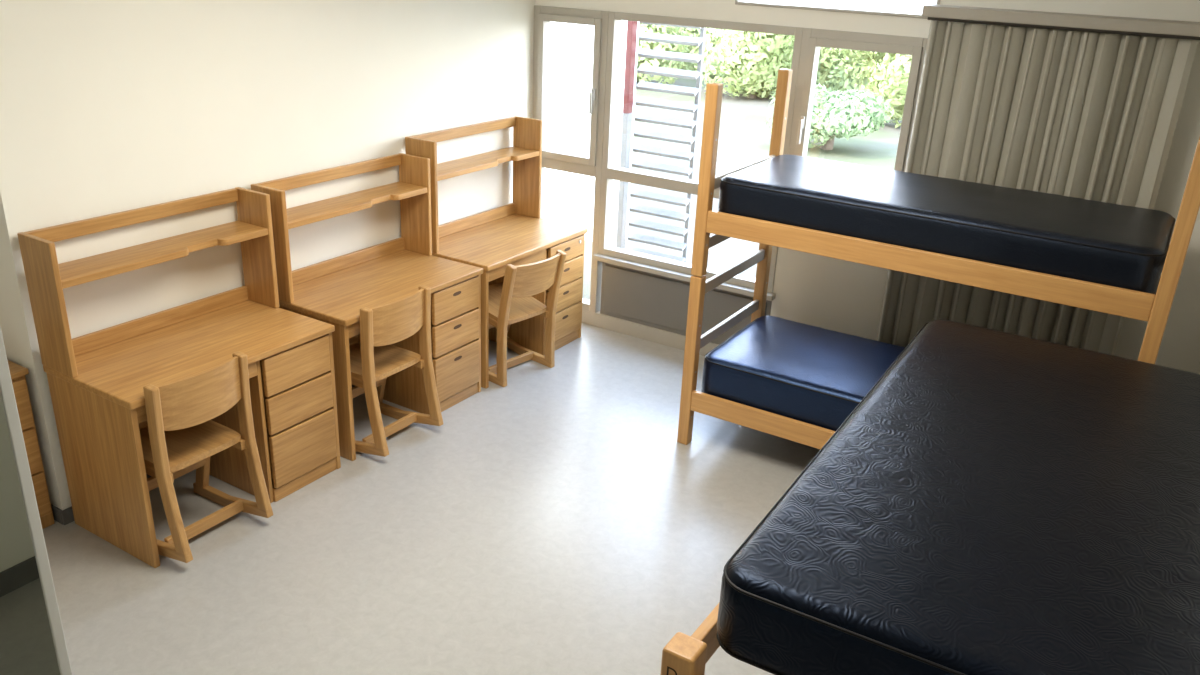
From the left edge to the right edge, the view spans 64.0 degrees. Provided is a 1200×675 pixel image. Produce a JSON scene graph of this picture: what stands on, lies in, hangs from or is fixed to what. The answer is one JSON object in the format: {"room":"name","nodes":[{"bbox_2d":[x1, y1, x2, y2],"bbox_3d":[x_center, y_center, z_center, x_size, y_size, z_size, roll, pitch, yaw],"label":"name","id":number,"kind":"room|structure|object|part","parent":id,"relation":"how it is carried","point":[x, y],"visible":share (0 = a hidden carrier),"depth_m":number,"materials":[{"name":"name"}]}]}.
{"room":"dormitory room","nodes":[
{"label":"dormitory room","id":0,"kind":"room"},
{"bbox_2d":[0,0,544,509],"bbox_3d":[-1.697,-1.187,5.314,0.875,2.950,3.618,15,25,29],"label":"wall","id":1,"kind":"structure","parent":0,"point":[107,107],"depth_m":4.39,"materials":[{"name":"beige paint"}]},
{"bbox_2d":[51,504,62,524],"bbox_3d":[-2.666,0.703,4.384,0.735,0.070,0.012,15,25,29],"label":"baseboard","id":2,"kind":"structure","parent":1,"relation":"attached to","point":[56,511],"depth_m":4.22,"materials":[{"name":"rubber"}]},
{"bbox_2d":[61,385,354,524],"bbox_3d":[-1.427,0.274,5.579,0.012,0.070,3.478,15,25,29],"label":"baseboard","id":3,"kind":"structure","parent":1,"relation":"attached to","point":[67,515],"depth_m":4.21,"materials":[{"name":"rubber"}]},
{"bbox_2d":[42,323,819,674],"bbox_3d":[-0.784,1.242,3.498,5.300,0.100,6.970,15,25,29],"label":"floor","id":4,"kind":"structure","parent":0,"point":[556,520],"depth_m":4.16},
{"bbox_2d":[7,360,54,528],"bbox_3d":[-2.755,0.516,3.930,0.511,0.750,0.680,15,25,29],"label":"dresser","id":5,"kind":"object","parent":4,"relation":"on","point":[17,372],"visible":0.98,"depth_m":4.02,"materials":[{"name":"brown wood"}]},
{"bbox_3d":[-2.540,0.365,3.724,0.020,0.218,0.648,15,25,29],"label":"drawer","id":6,"kind":"part","parent":5,"relation":"part of","materials":[{"name":"brown wood"}]},
{"bbox_3d":[-2.550,0.568,3.807,0.020,0.200,0.648,15,25,29],"label":"drawer","id":7,"kind":"part","parent":5,"relation":"part of","materials":[{"name":"brown wood"}]},
{"bbox_3d":[-2.559,0.763,3.886,0.020,0.202,0.648,15,25,29],"label":"drawer","id":8,"kind":"part","parent":5,"relation":"part of","materials":[{"name":"brown wood"}]},
{"bbox_2d":[43,300,340,567],"bbox_3d":[-1.780,0.381,4.353,0.593,0.765,1.038,15,25,29],"label":"desk","id":9,"kind":"object","parent":4,"relation":"on","point":[100,412],"visible":0.86,"depth_m":4.18,"materials":[{"name":"brown wood"}]},
{"bbox_3d":[-2.050,0.544,3.965,0.567,0.733,0.026,15,25,29],"label":"panel","id":10,"kind":"part","parent":9,"relation":"part of","materials":[{"name":"brown wood"}]},
{"bbox_3d":[-2.106,0.253,4.275,0.016,0.433,0.580,15,25,29],"label":"panel","id":11,"kind":"part","parent":9,"relation":"part of","materials":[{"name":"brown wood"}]},
{"bbox_2d":[17,187,278,377],"bbox_3d":[-1.910,-0.276,4.193,0.218,0.560,1.038,15,25,29],"label":"hutch","id":12,"kind":"object","parent":9,"relation":"on","point":[46,279],"visible":1,"depth_m":4.12,"materials":[{"name":"brown wood"}]},
{"bbox_3d":[-2.179,-0.125,3.791,0.218,0.560,0.024,15,25,29],"label":"panel","id":13,"kind":"part","parent":12,"relation":"part of","materials":[{"name":"brown wood"}]},
{"bbox_3d":[-1.982,-0.528,4.147,0.022,0.060,0.990,15,25,29],"label":"rail","id":14,"kind":"part","parent":12,"relation":"part of","materials":[{"name":"brown wood"}]},
{"bbox_3d":[-2.003,-0.073,4.332,0.022,0.072,0.990,15,25,29],"label":"rail","id":15,"kind":"part","parent":12,"relation":"part of","materials":[{"name":"brown wood"}]},
{"bbox_2d":[58,221,267,288],"bbox_3d":[-1.907,-0.373,4.154,0.214,0.030,0.990,15,25,29],"label":"shelf","id":16,"kind":"object","parent":12,"relation":"attached to","point":[91,268],"depth_m":4.10,"materials":[{"name":"brown wood"}]},
{"bbox_3d":[-1.640,-0.427,4.595,0.218,0.560,0.024,15,25,29],"label":"panel","id":17,"kind":"part","parent":12,"relation":"part of","materials":[{"name":"brown wood"}]},
{"bbox_3d":[-1.798,0.173,4.039,0.365,0.074,0.572,15,25,29],"label":"pencil drawer","id":18,"kind":"part","parent":9,"relation":"part of","materials":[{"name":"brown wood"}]},
{"bbox_3d":[-1.587,0.067,4.488,0.521,0.182,0.372,15,25,29],"label":"drawer","id":19,"kind":"part","parent":9,"relation":"part of","materials":[{"name":"brown wood"}]},
{"bbox_3d":[-1.595,0.244,4.560,0.521,0.178,0.372,15,25,29],"label":"drawer","id":20,"kind":"part","parent":9,"relation":"part of","materials":[{"name":"brown wood"}]},
{"bbox_3d":[-1.605,0.459,4.647,0.521,0.263,0.372,15,25,29],"label":"drawer","id":21,"kind":"part","parent":9,"relation":"part of","materials":[{"name":"brown wood"}]},
{"bbox_2d":[139,351,272,562],"bbox_3d":[-1.771,0.466,4.077,0.522,0.816,0.444,15,25,29],"label":"desk chair","id":22,"kind":"object","parent":4,"relation":"on","point":[180,437],"visible":0.86,"depth_m":3.97,"materials":[{"name":"brown wood"}]},
{"bbox_3d":[-1.879,0.528,3.950,0.360,0.044,0.024,15,25,29],"label":"seat rail","id":23,"kind":"part","parent":22,"relation":"part of","materials":[{"name":"brown wood"}]},
{"bbox_3d":[-1.717,0.537,3.809,0.126,0.741,0.034,15,25,29],"label":"post","id":24,"kind":"part","parent":22,"relation":"part of","materials":[{"name":"brown wood"}]},
{"bbox_3d":[-1.805,0.440,4.090,0.410,0.032,0.376,15,25,29],"label":"seat","id":25,"kind":"part","parent":22,"relation":"part of","materials":[{"name":"brown wood"}]},
{"bbox_3d":[-1.606,0.233,3.879,0.060,0.214,0.384,15,25,29],"label":"backrest","id":26,"kind":"part","parent":22,"relation":"part of","materials":[{"name":"brown wood"}]},
{"bbox_3d":[-1.815,0.544,4.394,0.144,0.381,0.034,15,25,29],"label":"leg","id":27,"kind":"part","parent":22,"relation":"part of","materials":[{"name":"brown wood"}]},
{"bbox_3d":[-1.691,0.423,4.230,0.360,0.044,0.024,15,25,29],"label":"seat rail","id":28,"kind":"part","parent":22,"relation":"part of","materials":[{"name":"brown wood"}]},
{"bbox_3d":[-1.498,0.415,4.134,0.126,0.741,0.034,15,25,29],"label":"post","id":29,"kind":"part","parent":22,"relation":"part of","materials":[{"name":"brown wood"}]},
{"bbox_2d":[279,249,482,460],"bbox_3d":[-1.191,0.052,5.228,0.593,0.765,1.038,15,25,29],"label":"desk","id":30,"kind":"object","parent":4,"relation":"on","point":[336,298],"visible":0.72,"depth_m":5.20,"materials":[{"name":"brown wood"}]},
{"bbox_3d":[-1.462,0.215,4.840,0.567,0.733,0.026,15,25,29],"label":"panel","id":31,"kind":"part","parent":30,"relation":"part of","materials":[{"name":"brown wood"}]},
{"bbox_2d":[251,153,431,302],"bbox_3d":[-1.321,-0.605,5.069,0.218,0.560,1.038,15,25,29],"label":"hutch","id":32,"kind":"object","parent":30,"relation":"on","point":[413,188],"visible":0.84,"depth_m":5.13,"materials":[{"name":"brown wood"}]},
{"bbox_3d":[-1.591,-0.454,4.667,0.218,0.560,0.024,15,25,29],"label":"panel","id":33,"kind":"part","parent":32,"relation":"part of","materials":[{"name":"brown wood"}]},
{"bbox_3d":[-1.394,-0.857,5.022,0.022,0.060,0.990,15,25,29],"label":"rail","id":34,"kind":"part","parent":32,"relation":"part of","materials":[{"name":"brown wood"}]},
{"bbox_3d":[-1.415,-0.402,5.208,0.022,0.072,0.990,15,25,29],"label":"rail","id":35,"kind":"part","parent":32,"relation":"part of","materials":[{"name":"brown wood"}]},
{"bbox_2d":[287,182,426,228],"bbox_3d":[-1.319,-0.703,5.030,0.214,0.030,0.990,15,25,29],"label":"shelf","id":36,"kind":"object","parent":32,"relation":"attached to","point":[309,213],"depth_m":5.00,"materials":[{"name":"brown wood"}]},
{"bbox_3d":[-1.052,-0.756,5.471,0.218,0.560,0.024,15,25,29],"label":"panel","id":37,"kind":"part","parent":32,"relation":"part of","materials":[{"name":"brown wood"}]},
{"bbox_3d":[-1.210,-0.155,4.914,0.365,0.074,0.572,15,25,29],"label":"pencil drawer","id":38,"kind":"part","parent":30,"relation":"part of","materials":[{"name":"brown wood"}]},
{"bbox_3d":[-1.518,-0.076,5.151,0.016,0.433,0.580,15,25,29],"label":"panel","id":39,"kind":"part","parent":30,"relation":"part of","materials":[{"name":"brown wood"}]},
{"bbox_3d":[-0.999,-0.262,5.363,0.521,0.182,0.372,15,25,29],"label":"drawer","id":40,"kind":"part","parent":30,"relation":"part of","materials":[{"name":"brown wood"}]},
{"bbox_3d":[-1.007,-0.085,5.436,0.521,0.178,0.372,15,25,29],"label":"drawer","id":41,"kind":"part","parent":30,"relation":"part of","materials":[{"name":"brown wood"}]},
{"bbox_3d":[-1.017,0.130,5.523,0.521,0.263,0.372,15,25,29],"label":"drawer","id":42,"kind":"part","parent":30,"relation":"part of","materials":[{"name":"brown wood"}]},
{"bbox_2d":[349,285,442,456],"bbox_3d":[-1.158,0.141,4.946,0.522,0.816,0.444,15,25,29],"label":"desk chair","id":43,"kind":"object","parent":4,"relation":"on","point":[373,359],"visible":0.85,"depth_m":4.83,"materials":[{"name":"brown wood"}]},
{"bbox_3d":[-1.266,0.203,4.819,0.360,0.044,0.024,15,25,29],"label":"seat rail","id":44,"kind":"part","parent":43,"relation":"part of","materials":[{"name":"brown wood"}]},
{"bbox_3d":[-1.104,0.212,4.678,0.126,0.741,0.034,15,25,29],"label":"post","id":45,"kind":"part","parent":43,"relation":"part of","materials":[{"name":"brown wood"}]},
{"bbox_3d":[-1.202,0.218,5.263,0.144,0.381,0.034,15,25,29],"label":"leg","id":46,"kind":"part","parent":43,"relation":"part of","materials":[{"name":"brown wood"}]},
{"bbox_3d":[-1.192,0.115,4.959,0.410,0.032,0.376,15,25,29],"label":"seat","id":47,"kind":"part","parent":43,"relation":"part of","materials":[{"name":"brown wood"}]},
{"bbox_3d":[-0.993,-0.092,4.748,0.060,0.214,0.384,15,25,29],"label":"backrest","id":48,"kind":"part","parent":43,"relation":"part of","materials":[{"name":"brown wood"}]},
{"bbox_3d":[-1.078,0.097,5.099,0.360,0.044,0.024,15,25,29],"label":"seat rail","id":49,"kind":"part","parent":43,"relation":"part of","materials":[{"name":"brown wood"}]},
{"bbox_3d":[-0.886,0.090,5.003,0.126,0.741,0.034,15,25,29],"label":"post","id":50,"kind":"part","parent":43,"relation":"part of","materials":[{"name":"brown wood"}]},
{"bbox_2d":[432,214,587,388],"bbox_3d":[-0.620,-0.267,6.079,0.593,0.765,1.038,15,25,29],"label":"desk","id":51,"kind":"object","parent":4,"relation":"on","point":[514,239],"visible":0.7,"depth_m":6.05,"materials":[{"name":"brown wood"}]},
{"bbox_2d":[405,116,541,252],"bbox_3d":[-0.749,-0.964,5.903,0.218,0.645,1.038,15,25,29],"label":"hutch","id":52,"kind":"object","parent":51,"relation":"on","point":[525,153],"visible":0.88,"depth_m":6.06,"materials":[{"name":"brown wood"}]},
{"bbox_3d":[-1.018,-0.813,5.501,0.218,0.645,0.024,15,25,29],"label":"panel","id":53,"kind":"part","parent":52,"relation":"part of","materials":[{"name":"brown wood"}]},
{"bbox_3d":[-0.819,-1.256,5.841,0.022,0.060,0.990,15,25,29],"label":"rail","id":54,"kind":"part","parent":52,"relation":"part of","materials":[{"name":"brown wood"}]},
{"bbox_3d":[-0.844,-0.722,6.058,0.022,0.072,0.990,15,25,29],"label":"rail","id":55,"kind":"part","parent":52,"relation":"part of","materials":[{"name":"brown wood"}]},
{"bbox_2d":[437,146,538,180],"bbox_3d":[-0.746,-1.068,5.862,0.214,0.030,0.990,15,25,29],"label":"shelf","id":56,"kind":"object","parent":52,"relation":"attached to","point":[445,170],"depth_m":5.86,"materials":[{"name":"brown wood"}]},
{"bbox_3d":[-0.479,-1.115,6.305,0.218,0.645,0.024,15,25,29],"label":"panel","id":57,"kind":"part","parent":52,"relation":"part of","materials":[{"name":"brown wood"}]},
{"bbox_3d":[-0.891,-0.105,5.691,0.567,0.733,0.026,15,25,29],"label":"panel","id":58,"kind":"part","parent":51,"relation":"part of","materials":[{"name":"brown wood"}]},
{"bbox_3d":[-0.639,-0.475,5.765,0.365,0.074,0.572,15,25,29],"label":"pencil drawer","id":59,"kind":"part","parent":51,"relation":"part of","materials":[{"name":"brown wood"}]},
{"bbox_3d":[-0.448,-0.154,6.388,0.521,0.187,0.372,15,25,29],"label":"drawer","id":60,"kind":"part","parent":51,"relation":"part of","materials":[{"name":"brown wood"}]},
{"bbox_3d":[-0.440,-0.323,6.319,0.521,0.158,0.372,15,25,29],"label":"drawer","id":61,"kind":"part","parent":51,"relation":"part of","materials":[{"name":"brown wood"}]},
{"bbox_3d":[-0.427,-0.607,6.203,0.521,0.127,0.372,15,25,29],"label":"drawer","id":62,"kind":"part","parent":51,"relation":"part of","materials":[{"name":"brown wood"}]},
{"bbox_3d":[-0.433,-0.472,6.258,0.521,0.145,0.372,15,25,29],"label":"drawer","id":63,"kind":"part","parent":51,"relation":"part of","materials":[{"name":"brown wood"}]},
{"bbox_2d":[489,250,566,386],"bbox_3d":[-0.576,-0.176,5.851,0.611,0.771,0.444,20,28,37],"label":"desk chair","id":64,"kind":"object","parent":4,"relation":"on","point":[511,301],"visible":0.75,"depth_m":5.71,"materials":[{"name":"brown wood"}]},
{"bbox_3d":[-0.687,-0.129,5.722,0.360,0.044,0.024,31,34,31],"label":"seat rail","id":65,"kind":"part","parent":64,"relation":"part of","materials":[{"name":"brown wood"}]},
{"bbox_3d":[-0.545,-0.074,5.570,0.126,0.741,0.034,31,34,31],"label":"post","id":66,"kind":"part","parent":64,"relation":"part of","materials":[{"name":"brown wood"}]},
{"bbox_3d":[-0.583,-0.213,5.845,0.410,0.032,0.376,31,34,31],"label":"seat","id":67,"kind":"part","parent":64,"relation":"part of","materials":[{"name":"brown wood"}]},
{"bbox_3d":[-0.371,-0.354,5.596,0.060,0.214,0.384,31,34,31],"label":"backrest","id":68,"kind":"part","parent":64,"relation":"part of","materials":[{"name":"brown wood"}]},
{"bbox_3d":[-0.454,-0.220,5.973,0.360,0.044,0.024,31,34,31],"label":"seat rail","id":69,"kind":"part","parent":64,"relation":"part of","materials":[{"name":"brown wood"}]},
{"bbox_3d":[-0.275,-0.179,5.860,0.126,0.741,0.034,31,34,31],"label":"post","id":70,"kind":"part","parent":64,"relation":"part of","materials":[{"name":"brown wood"}]},
{"bbox_2d":[660,603,719,674],"bbox_3d":[1.222,0.955,3.118,1.144,0.890,2.292,15,25,29],"label":"bed","id":71,"kind":"object","parent":4,"relation":"on","point":[684,654],"visible":0.16,"depth_m":2.33,"materials":[{"name":"brown wood"}]},
{"bbox_3d":[0.188,1.159,2.498,0.086,0.890,0.086,15,25,29],"label":"post","id":72,"kind":"part","parent":71,"relation":"part of","materials":[{"name":"brown wood"}]},
{"bbox_3d":[0.791,0.486,3.232,0.032,0.105,2.119,15,25,29],"label":"rail","id":73,"kind":"part","parent":71,"relation":"part of","materials":[{"name":"brown wood"}]},
{"bbox_2d":[716,320,1199,674],"bbox_3d":[1.255,0.449,2.907,1.047,0.242,2.154,15,25,28],"label":"mattress","id":74,"kind":"object","parent":71,"relation":"on","point":[996,502],"visible":1,"depth_m":2.45,"materials":[{"name":"black leather"}]},
{"bbox_2d":[677,69,1199,449],"bbox_3d":[1.569,-0.205,4.688,2.058,1.885,0.929,15,25,29],"label":"bunk bed","id":75,"kind":"object","parent":4,"relation":"on","point":[1155,308],"visible":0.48,"depth_m":4.48,"materials":[{"name":"brown wood"}]},
{"bbox_3d":[0.475,0.126,5.000,0.062,0.944,0.062,15,25,29],"label":"post","id":76,"kind":"part","parent":75,"relation":"part of","materials":[{"name":"brown wood"}]},
{"bbox_3d":[0.515,-0.749,4.644,0.062,0.937,0.062,15,25,29],"label":"post","id":77,"kind":"part","parent":75,"relation":"part of","materials":[{"name":"brown wood"}]},
{"bbox_3d":[0.936,-0.133,5.687,0.062,0.944,0.062,15,25,29],"label":"post","id":78,"kind":"part","parent":75,"relation":"part of","materials":[{"name":"brown wood"}]},
{"bbox_3d":[1.304,0.556,4.591,1.934,0.108,0.030,15,25,29],"label":"rail","id":79,"kind":"part","parent":75,"relation":"part of","materials":[{"name":"brown wood"}]},
{"bbox_3d":[0.977,-1.007,5.332,0.062,0.937,0.062,15,25,29],"label":"post","id":80,"kind":"part","parent":75,"relation":"part of","materials":[{"name":"brown wood"}]},
{"bbox_2d":[701,316,905,430],"bbox_3d":[1.545,0.301,4.891,1.932,0.247,0.834,15,25,29],"label":"mattress","id":81,"kind":"object","parent":75,"relation":"on","point":[813,375],"visible":0.35,"depth_m":4.93,"materials":[{"name":"blue leather"}]},
{"bbox_3d":[1.345,-0.342,4.226,1.934,0.108,0.030,15,25,29],"label":"rail","id":82,"kind":"part","parent":75,"relation":"part of","materials":[{"name":"brown wood"}]},
{"bbox_2d":[718,155,1175,293],"bbox_3d":[1.585,-0.582,4.532,1.932,0.215,0.834,15,25,29],"label":"mattress","id":83,"kind":"object","parent":75,"relation":"on","point":[1116,245],"visible":0.91,"depth_m":4.25,"materials":[{"name":"black leather"}]},
{"bbox_3d":[2.203,-0.281,3.687,0.062,0.937,0.062,15,25,29],"label":"post","id":84,"kind":"part","parent":75,"relation":"part of","materials":[{"name":"brown wood"}]},
{"bbox_2d":[535,0,1199,373],"bbox_3d":[1.403,-1.099,5.452,4.275,2.950,0.150,15,25,29],"label":"wall","id":85,"kind":"structure","parent":0,"point":[838,295],"depth_m":5.13,"materials":[{"name":"beige paint"}]},
{"bbox_2d":[532,5,608,312],"bbox_3d":[-0.224,-1.157,6.425,0.565,1.985,0.145,15,25,29],"label":"window","id":86,"kind":"structure","parent":85,"relation":"in","point":[591,165],"depth_m":6.27,"materials":[{"name":"beige metal"}]},
{"bbox_3d":[-0.196,-1.612,6.251,0.475,0.920,0.080,15,25,29],"label":"sash","id":87,"kind":"part","parent":86,"relation":"part of","materials":[{"name":"glass"}]},
{"bbox_3d":[-0.051,-1.504,6.116,0.024,0.155,0.045,15,25,29],"label":"handle","id":88,"kind":"part","parent":86,"relation":"part of","materials":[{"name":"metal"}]},
{"bbox_2d":[582,310,717,355],"bbox_3d":[0.297,-0.061,6.559,1.830,0.100,0.130,15,25,29],"label":"trim","id":89,"kind":"structure","parent":85,"relation":"attached to","point":[652,334],"depth_m":6.51,"materials":[{"name":"beige metal"}]},
{"bbox_2d":[593,254,775,300],"bbox_3d":[0.547,-0.414,6.228,1.295,0.035,0.180,15,25,29],"label":"sill","id":90,"kind":"structure","parent":85,"relation":"attached to","point":[738,289],"depth_m":6.21,"materials":[{"name":"beige metal"}]},
{"bbox_2d":[600,262,771,344],"bbox_3d":[0.560,-0.223,6.323,1.235,0.400,0.128,15,25,29],"label":"panel","id":91,"kind":"object","parent":85,"relation":"attached to","point":[640,297],"visible":0.52,"depth_m":6.35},
{"bbox_2d":[598,11,802,292],"bbox_3d":[0.576,-1.151,5.930,1.265,1.555,0.082,15,25,29],"label":"window","id":92,"kind":"structure","parent":85,"relation":"in","point":[610,172],"depth_m":6.04,"materials":[{"name":"beige metal"}]},
{"bbox_2d":[735,0,939,18],"bbox_3d":[1.279,-1.994,5.141,1.135,0.470,0.082,15,25,29],"label":"window","id":93,"kind":"structure","parent":85,"relation":"in","point":[899,8],"depth_m":5.14,"materials":[{"name":"beige metal"}]},
{"bbox_2d":[789,28,927,171],"bbox_3d":[1.406,-1.153,5.332,0.710,1.030,0.145,15,25,29],"label":"window","id":94,"kind":"structure","parent":85,"relation":"in","point":[812,39],"depth_m":5.21,"materials":[{"name":"beige metal"}]},
{"bbox_3d":[1.137,-1.175,5.442,0.024,0.155,0.045,15,25,29],"label":"handle","id":95,"kind":"part","parent":94,"relation":"part of","materials":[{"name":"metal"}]},
{"bbox_2d":[922,4,1199,36],"bbox_3d":[2.395,-1.440,4.409,1.755,0.052,0.245,15,25,29],"label":"soffit","id":96,"kind":"structure","parent":85,"relation":"attached to","point":[1113,23],"depth_m":4.43,"materials":[{"name":"beige paint"}]},
{"bbox_2d":[927,17,1199,39],"bbox_3d":[2.384,-1.399,4.399,1.745,0.018,0.024,15,25,29],"label":"track","id":97,"kind":"object","parent":96,"relation":"attached to","point":[929,18],"visible":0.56,"depth_m":4.50,"materials":[{"name":"grey metal"}]},
{"bbox_2d":[876,20,1197,354],"bbox_3d":[2.101,-0.474,4.939,1.198,2.120,0.115,15,25,29],"label":"curtain","id":98,"kind":"object","parent":97,"relation":"hanging from","point":[1084,115],"visible":0.44,"depth_m":4.71,"materials":[{"name":"beige fabric"}]},
{"bbox_3d":[-3.639,-0.003,2.184,1.150,2.950,2.590,15,25,29],"label":"wall","id":99,"kind":"structure","parent":0,"visible":0},
{"bbox_2d":[0,327,71,674],"bbox_3d":[-1.988,0.297,2.816,1.135,2.040,0.030,15,25,29],"label":"door","id":100,"kind":"structure","parent":99,"relation":"in","point":[32,638],"depth_m":2.67,"materials":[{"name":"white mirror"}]},
{"bbox_3d":[-1.985,0.303,2.807,1.102,2.005,0.008,15,25,29],"label":"mirror panel","id":101,"kind":"part","parent":100,"relation":"part of","materials":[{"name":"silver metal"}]},
{"label":"outside","id":102,"kind":"structure","parent":0,"visible":0},
{"bbox_2d":[583,75,901,299],"bbox_3d":[10.967,-9.065,30.534,75.000,0.130,54.530,15,25,29],"label":"ground","id":103,"kind":"structure","parent":102,"point":[744,137],"depth_m":13.69,"materials":[{"name":"white concrete"}]},
{"bbox_2d":[544,20,638,246],"bbox_3d":[-1.251,-3.208,9.099,3.650,4.120,0.200,15,25,29],"label":"wall","id":104,"kind":"structure","parent":103,"relation":"on","point":[568,197],"depth_m":8.74,"materials":[{"name":"white paint"}]},
{"bbox_2d":[616,21,705,262],"bbox_3d":[0.441,-1.667,6.832,0.545,3.120,0.141,11,24,21],"label":"louvered shutter","id":105,"kind":"object","parent":103,"relation":"on","point":[631,39],"visible":0.77,"depth_m":6.89,"materials":[{"name":"white metal"}]},
{"bbox_3d":[0.168,-0.938,7.200,0.045,1.470,0.070,15,25,29],"label":"post","id":106,"kind":"part","parent":105,"relation":"part of","materials":[{"name":"white metal"}]},
{"bbox_3d":[0.235,-2.383,6.613,0.045,1.648,0.070,15,25,29],"label":"post","id":107,"kind":"part","parent":105,"relation":"part of","materials":[{"name":"red paint"}]},
{"bbox_3d":[0.680,-1.578,6.774,0.030,3.020,0.030,15,25,29],"label":"rail","id":108,"kind":"part","parent":105,"relation":"part of","materials":[{"name":"white metal"}]},
{"bbox_2d":[636,22,688,84],"bbox_3d":[0.712,-6.429,19.483,2.556,2.439,2.144,15,25,29],"label":"tree","id":109,"kind":"object","parent":103,"relation":"on","point":[658,29],"visible":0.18,"depth_m":18.92,"materials":[{"name":"green plant"}]},
{"bbox_2d":[693,28,821,98],"bbox_3d":[2.977,-5.795,18.110,2.193,2.509,2.379,17,26,32],"label":"tree","id":110,"kind":"object","parent":103,"relation":"on","point":[752,61],"visible":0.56,"depth_m":17.74,"materials":[{"name":"green plant"}]},
{"bbox_2d":[658,28,870,96],"bbox_3d":[2.467,-6.643,20.945,21.244,2.118,0.882,15,25,29],"label":"hedge","id":111,"kind":"object","parent":103,"relation":"on","point":[836,73],"visible":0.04,"depth_m":19.56,"materials":[{"name":"green plant"}]},
{"bbox_2d":[765,83,893,149],"bbox_3d":[3.260,-3.133,13.696,1.730,0.931,1.461,15,25,29],"label":"shrub","id":112,"kind":"object","parent":103,"relation":"on","point":[850,115],"visible":0.78,"depth_m":13.29,"materials":[{"name":"green plant"}]},
{"bbox_2d":[830,48,911,127],"bbox_3d":[4.750,-4.859,15.751,2.529,2.734,1.970,15,25,29],"label":"tree","id":113,"kind":"object","parent":103,"relation":"on","point":[888,74],"visible":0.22,"depth_m":15.35,"materials":[{"name":"green plant"}]}
]}

